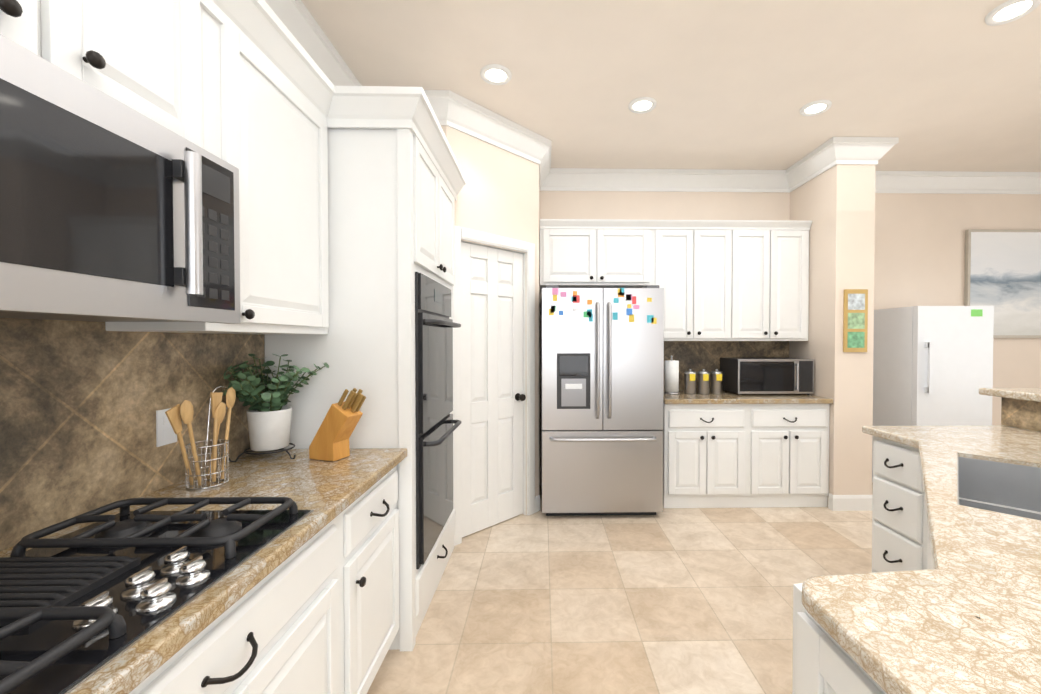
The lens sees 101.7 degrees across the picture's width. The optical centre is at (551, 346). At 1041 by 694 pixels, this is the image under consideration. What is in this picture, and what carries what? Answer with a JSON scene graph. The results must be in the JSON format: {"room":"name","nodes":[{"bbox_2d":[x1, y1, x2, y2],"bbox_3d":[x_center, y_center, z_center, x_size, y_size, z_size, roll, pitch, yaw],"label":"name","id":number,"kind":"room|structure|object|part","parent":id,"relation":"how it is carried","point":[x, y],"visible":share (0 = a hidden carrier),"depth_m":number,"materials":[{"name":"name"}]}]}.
{"room":"kitchen","nodes":[
{"label":"kitchen","id":0,"kind":"room"},
{"bbox_2d":[440,125,527,514],"bbox_3d":[-0.736,-0.153,3.072,1.076,3.000,0.481,0,1,-1],"label":"wall","id":1,"kind":"structure","parent":0,"point":[493,199],"depth_m":3.11,"materials":[{"name":"paint"}]},
{"bbox_2d":[4,0,219,135],"bbox_3d":[-1.101,-0.775,0.786,0.307,0.560,0.790,0,1,-1],"label":"upper cabinet","id":2,"kind":"object","parent":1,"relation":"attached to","point":[170,49],"depth_m":1.02,"materials":[{"name":"white wood"}]},
{"bbox_2d":[0,318,264,550],"bbox_3d":[-1.246,0.191,0.563,0.010,0.554,2.613,0,1,-1],"label":"backsplash","id":3,"kind":"structure","parent":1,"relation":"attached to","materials":[{"name":"tile"}]},
{"bbox_2d":[156,408,176,446],"bbox_3d":[-1.252,0.260,1.378,0.007,0.115,0.070,0,1,-1],"label":"electrical outlet plate","id":4,"kind":"object","parent":3,"relation":"attached to","point":[165,434],"visible":0.76,"depth_m":1.36,"materials":[{"name":"white plastic"}]},
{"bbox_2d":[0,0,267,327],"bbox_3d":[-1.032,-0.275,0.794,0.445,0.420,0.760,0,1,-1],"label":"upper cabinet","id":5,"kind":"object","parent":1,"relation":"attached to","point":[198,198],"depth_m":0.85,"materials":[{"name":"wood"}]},
{"bbox_2d":[0,34,240,323],"bbox_3d":[-1.033,-0.274,0.794,0.445,0.430,0.760,0,1,-1],"label":"microwave","id":6,"kind":"object","parent":5,"relation":"in","point":[109,215],"depth_m":0.82,"materials":[{"name":"silver metal"}]},
{"bbox_2d":[92,0,331,335],"bbox_3d":[-1.116,-0.558,1.524,0.307,1.015,0.680,0,1,-1],"label":"upper cabinet","id":7,"kind":"object","parent":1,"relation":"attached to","point":[273,109],"depth_m":1.52,"materials":[{"name":"white wood"}]},
{"bbox_2d":[265,0,361,85],"bbox_3d":[-1.198,-1.525,0.327,0.102,0.174,4.950,0,1,-1],"label":"crown molding","id":8,"kind":"structure","parent":1,"relation":"attached to","point":[293,14],"depth_m":2.16,"materials":[{"name":"white wood"}]},
{"bbox_2d":[424,90,456,129],"bbox_3d":[-0.917,-1.560,2.757,0.522,0.174,0.102,0,1,-1],"label":"crown molding","id":9,"kind":"structure","parent":1,"relation":"attached to","point":[451,109],"depth_m":2.75,"materials":[{"name":"white wood"}]},
{"bbox_2d":[453,226,534,545],"bbox_3d":[-0.422,0.261,3.142,0.106,2.168,0.774,1,1,44],"label":"door","id":10,"kind":"structure","parent":1,"relation":"attached to","point":[490,397],"depth_m":3.14,"materials":[{"name":"white wood"}]},
{"bbox_2d":[536,164,539,495],"bbox_3d":[-0.108,-0.163,3.750,0.002,3.000,0.590,0,1,-1],"label":"wall","id":11,"kind":"structure","parent":0,"point":[537,165],"depth_m":3.45,"materials":[{"name":"paint"}]},
{"bbox_2d":[367,483,872,693],"bbox_3d":[2.038,1.402,1.041,10.000,0.050,8.000,0,1,-1],"label":"floor","id":12,"kind":"structure","parent":0,"point":[683,601],"depth_m":2.25,"materials":[{"name":"tile"}]},
{"bbox_2d":[136,508,351,693],"bbox_3d":[-0.952,0.942,0.869,0.607,0.875,0.950,0,1,-1],"label":"base cabinet","id":13,"kind":"object","parent":12,"relation":"on","point":[293,635],"depth_m":1.06,"materials":[{"name":"white wood"}]},
{"bbox_2d":[0,448,407,693],"bbox_3d":[-0.932,0.488,0.574,0.636,0.040,2.613,0,1,-1],"label":"countertop","id":14,"kind":"structure","parent":13,"relation":"on","point":[102,602],"depth_m":0.87,"materials":[{"name":"beige stone"}]},
{"bbox_2d":[0,497,312,693],"bbox_3d":[-0.918,0.438,0.792,0.520,0.055,0.770,0,1,-1],"label":"cooktop","id":15,"kind":"object","parent":14,"relation":"in","point":[74,605],"depth_m":0.82,"materials":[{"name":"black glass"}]},
{"bbox_2d":[165,386,235,489],"bbox_3d":[-1.140,0.297,1.395,0.114,0.318,0.284,0,1,-1],"label":"utensil holder","id":16,"kind":"object","parent":14,"relation":"on","point":[183,411],"visible":1,"depth_m":1.40,"materials":[{"name":"brown wood"}]},
{"bbox_2d":[222,354,328,461],"bbox_3d":[-1.102,0.238,1.712,0.311,0.424,0.308,0,1,-1],"label":"plant","id":17,"kind":"object","parent":14,"relation":"on","point":[269,423],"visible":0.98,"depth_m":1.68,"materials":[{"name":"green plant"}]},
{"bbox_2d":[309,388,365,460],"bbox_3d":[-0.853,0.308,1.705,0.229,0.285,0.086,0,1,17],"label":"knife block","id":18,"kind":"object","parent":14,"relation":"on","point":[330,441],"visible":1,"depth_m":1.67,"materials":[{"name":"brown wood"}]},
{"bbox_2d":[256,96,459,650],"bbox_3d":[-0.948,0.140,2.347,0.675,2.435,0.952,0,1,-1],"label":"tall cabinet","id":19,"kind":"object","parent":12,"relation":"on","point":[395,191],"depth_m":1.88,"materials":[{"name":"white wood"}]},
{"bbox_3d":[-0.896,-1.018,1.026,0.729,0.140,3.560,0,1,-1],"label":"crown","id":20,"kind":"part","parent":19,"relation":"part of","materials":[{"name":"white wood"}]},
{"bbox_2d":[352,464,403,693],"bbox_3d":[-0.967,0.931,1.616,0.607,0.875,0.545,0,1,-1],"label":"base cabinet","id":21,"kind":"object","parent":12,"relation":"on","point":[378,517],"depth_m":1.62,"materials":[{"name":"white wood"}]},
{"bbox_2d":[542,285,663,515],"bbox_3d":[0.393,0.427,3.625,0.945,1.825,0.838,0,1,-1],"label":"fridge","id":22,"kind":"object","parent":12,"relation":"on","point":[602,392],"visible":1,"depth_m":3.28,"materials":[{"name":"metal"}]},
{"bbox_2d":[663,403,751,507],"bbox_3d":[1.272,0.900,3.787,0.691,0.875,0.617,0,1,-1],"label":"base cabinet","id":23,"kind":"object","parent":12,"relation":"on","point":[707,447],"depth_m":3.48,"materials":[{"name":"white wood"}]},
{"bbox_2d":[663,391,832,402],"bbox_3d":[1.612,0.442,3.775,1.394,0.041,0.642,0,1,-1],"label":"countertop","id":24,"kind":"structure","parent":23,"relation":"on","point":[727,397],"depth_m":3.50,"materials":[{"name":"beige stone"}]},
{"bbox_2d":[664,355,679,394],"bbox_3d":[1.082,0.247,3.805,0.150,0.345,0.150,0,1,-1],"label":"paper towel holder","id":25,"kind":"object","parent":24,"relation":"on","point":[671,376],"visible":0.94,"depth_m":3.75,"materials":[{"name":"white paper"}]},
{"bbox_2d":[684,369,696,393],"bbox_3d":[1.252,0.308,3.808,0.108,0.222,0.112,0,1,-1],"label":"canister","id":26,"kind":"object","parent":24,"relation":"on","point":[690,381],"visible":1,"depth_m":3.77,"materials":[{"name":"silver metal"}]},
{"bbox_2d":[697,369,709,393],"bbox_3d":[1.372,0.308,3.810,0.108,0.222,0.112,0,1,-1],"label":"canister","id":27,"kind":"object","parent":24,"relation":"on","point":[703,381],"visible":1,"depth_m":3.77,"materials":[{"name":"silver metal"}]},
{"bbox_2d":[710,369,722,393],"bbox_3d":[1.492,0.308,3.813,0.108,0.222,0.112,0,1,-1],"label":"canister","id":28,"kind":"object","parent":24,"relation":"on","point":[716,381],"visible":1,"depth_m":3.77,"materials":[{"name":"silver metal"}]},
{"bbox_2d":[720,357,813,394],"bbox_3d":[1.956,0.261,3.853,0.670,0.315,0.421,0,1,-1],"label":"microwave","id":29,"kind":"object","parent":24,"relation":"on","point":[765,375],"visible":0.98,"depth_m":3.68,"materials":[{"name":"metal"}]},
{"bbox_2d":[752,403,832,507],"bbox_3d":[1.963,0.900,3.801,0.691,0.875,0.617,0,1,-1],"label":"base cabinet","id":30,"kind":"object","parent":12,"relation":"on","point":[790,441],"depth_m":3.50,"materials":[{"name":"white wood"}]},
{"bbox_2d":[792,392,1040,693],"bbox_3d":[1.658,0.838,1.004,2.321,1.080,2.760,0,1,-1],"label":"kitchen island","id":31,"kind":"object","parent":12,"relation":"on","point":[944,597],"depth_m":0.87,"materials":[{"name":"stone"}]},
{"bbox_2d":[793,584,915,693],"bbox_3d":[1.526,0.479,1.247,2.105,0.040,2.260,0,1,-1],"label":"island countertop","id":32,"kind":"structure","parent":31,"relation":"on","point":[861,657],"depth_m":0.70,"materials":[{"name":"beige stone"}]},
{"bbox_2d":[957,456,1040,519],"bbox_3d":[1.631,0.595,1.361,0.932,0.239,0.932,0,1,-1],"label":"sink","id":33,"kind":"object","parent":32,"relation":"in","point":[1001,485],"depth_m":1.70,"materials":[{"name":"metal"}]},
{"bbox_2d":[979,388,1040,399],"bbox_3d":[2.713,0.277,1.026,0.410,0.040,2.876,0,1,-1],"label":"island countertop","id":34,"kind":"structure","parent":31,"relation":"on","point":[1032,393],"depth_m":2.32,"materials":[{"name":"beige stone"}]},
{"bbox_2d":[872,306,993,481],"bbox_3d":[3.451,0.491,3.839,0.660,1.690,0.535,0,1,-1],"label":"freezer","id":35,"kind":"object","parent":12,"relation":"on","point":[932,365],"visible":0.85,"depth_m":3.62,"materials":[{"name":"metal"}]},
{"bbox_2d":[301,0,1040,171],"bbox_3d":[2.038,-1.647,0.996,10.000,0.050,8.000,0,1,-1],"label":"ceiling","id":36,"kind":"structure","parent":0,"point":[943,85],"depth_m":2.52,"materials":[{"name":"paint"}]},
{"bbox_2d":[480,64,511,84],"bbox_3d":[-0.334,-1.639,2.549,0.190,0.012,0.190,0,1,-1],"label":"recessed light","id":37,"kind":"object","parent":36,"relation":"in","point":[495,74],"visible":1,"depth_m":2.54,"materials":[{"name":"beige"}]},
{"bbox_2d":[628,97,656,113],"bbox_3d":[0.620,-1.644,2.878,0.190,0.012,0.190,0,1,-1],"label":"recessed light","id":38,"kind":"object","parent":36,"relation":"in","point":[640,105],"visible":1,"depth_m":2.87,"materials":[{"name":"beige"}]},
{"bbox_2d":[800,100,831,115],"bbox_3d":[1.819,-1.644,2.912,0.190,0.012,0.190,0,1,-1],"label":"recessed light","id":39,"kind":"object","parent":36,"relation":"in","point":[817,107],"visible":0.94,"depth_m":2.90,"materials":[{"name":"beige"}]},
{"bbox_2d":[985,0,1040,25],"bbox_3d":[2.237,-1.632,2.051,0.190,0.012,0.190,0,1,-1],"label":"recessed light","id":40,"kind":"object","parent":36,"relation":"in","point":[1008,12],"visible":0.98,"depth_m":2.05,"materials":[{"name":"beige"}]},
{"bbox_2d":[540,191,1040,484],"bbox_3d":[3.031,-0.168,4.119,6.290,3.000,0.002,0,1,-1],"label":"wall","id":41,"kind":"structure","parent":0,"point":[892,250],"depth_m":4.12,"materials":[{"name":"paint"}]},
{"bbox_2d":[540,219,655,288],"bbox_3d":[0.394,-0.833,3.889,1.000,0.565,0.327,0,1,-1],"label":"upper cabinet","id":42,"kind":"object","parent":41,"relation":"attached to","point":[575,253],"depth_m":3.73,"materials":[{"name":"white wood"}]},
{"bbox_2d":[539,164,789,192],"bbox_3d":[1.097,-1.579,4.008,2.420,0.174,0.102,0,1,-1],"label":"crown molding","id":43,"kind":"structure","parent":41,"relation":"attached to","point":[550,179],"depth_m":4.00,"materials":[{"name":"white wood"}]},
{"bbox_2d":[656,220,739,342],"bbox_3d":[1.277,-0.585,3.911,0.767,1.061,0.327,0,1,-1],"label":"upper cabinet","id":44,"kind":"object","parent":41,"relation":"attached to","point":[735,288],"depth_m":3.75,"materials":[{"name":"white wood"}]},
{"bbox_2d":[664,341,788,389],"bbox_3d":[1.605,0.179,4.088,1.393,0.474,0.009,0,1,-1],"label":"backsplash","id":45,"kind":"structure","parent":41,"relation":"attached to","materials":[{"name":"tile"}]},
{"bbox_2d":[740,220,811,342],"bbox_3d":[1.922,-0.585,3.924,0.767,1.061,0.327,0,1,-1],"label":"upper cabinet","id":46,"kind":"object","parent":41,"relation":"attached to","point":[774,254],"depth_m":3.76,"materials":[{"name":"white wood"}]},
{"bbox_2d":[875,171,1040,193],"bbox_3d":[4.341,-1.580,4.073,3.430,0.174,0.102,0,1,-1],"label":"crown molding","id":47,"kind":"structure","parent":41,"relation":"attached to","point":[931,182],"depth_m":4.06,"materials":[{"name":"white wood"}]},
{"bbox_2d":[964,229,1040,337],"bbox_3d":[4.656,-0.613,4.125,1.240,1.050,0.033,0,1,-1],"label":"framed painting","id":48,"kind":"object","parent":41,"relation":"attached to","point":[1003,272],"visible":0.78,"depth_m":4.10,"materials":[{"name":"fabric"}]},
{"bbox_2d":[788,164,839,494],"bbox_3d":[2.312,-0.163,3.774,0.002,3.000,0.640,0,1,-1],"label":"wall","id":49,"kind":"structure","parent":0,"point":[817,201],"depth_m":3.57,"materials":[{"name":"paint"}]},
{"bbox_2d":[785,137,848,191],"bbox_3d":[2.264,-1.573,3.642,0.102,0.174,0.622,0,1,-1],"label":"crown molding","id":50,"kind":"structure","parent":49,"relation":"attached to","point":[834,151],"depth_m":3.58,"materials":[{"name":"white wood"}]},
{"bbox_2d":[829,493,872,510],"bbox_3d":[2.462,1.279,3.475,0.318,0.125,0.026,0,1,-1],"label":"baseboard","id":51,"kind":"structure","parent":49,"relation":"attached to","point":[849,502],"depth_m":3.46,"materials":[{"name":"white wood"}]},
{"bbox_2d":[836,164,879,494],"bbox_3d":[2.632,-0.163,3.781,0.002,3.000,0.640,0,1,-1],"label":"wall","id":52,"kind":"structure","parent":0,"point":[859,202],"depth_m":3.46,"materials":[{"name":"paint"}]},
{"bbox_2d":[843,289,867,351],"bbox_3d":[2.479,-0.213,3.446,0.190,0.510,0.016,0,1,-1],"label":"picture frame","id":53,"kind":"object","parent":52,"relation":"attached to","point":[855,319],"visible":1,"depth_m":3.44,"materials":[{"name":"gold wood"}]},
{"bbox_2d":[842,137,898,175],"bbox_3d":[2.686,-1.573,3.650,0.102,0.174,0.622,0,1,-1],"label":"crown molding","id":54,"kind":"structure","parent":52,"relation":"attached to","point":[869,155],"depth_m":3.39,"materials":[{"name":"white wood"}]}
]}

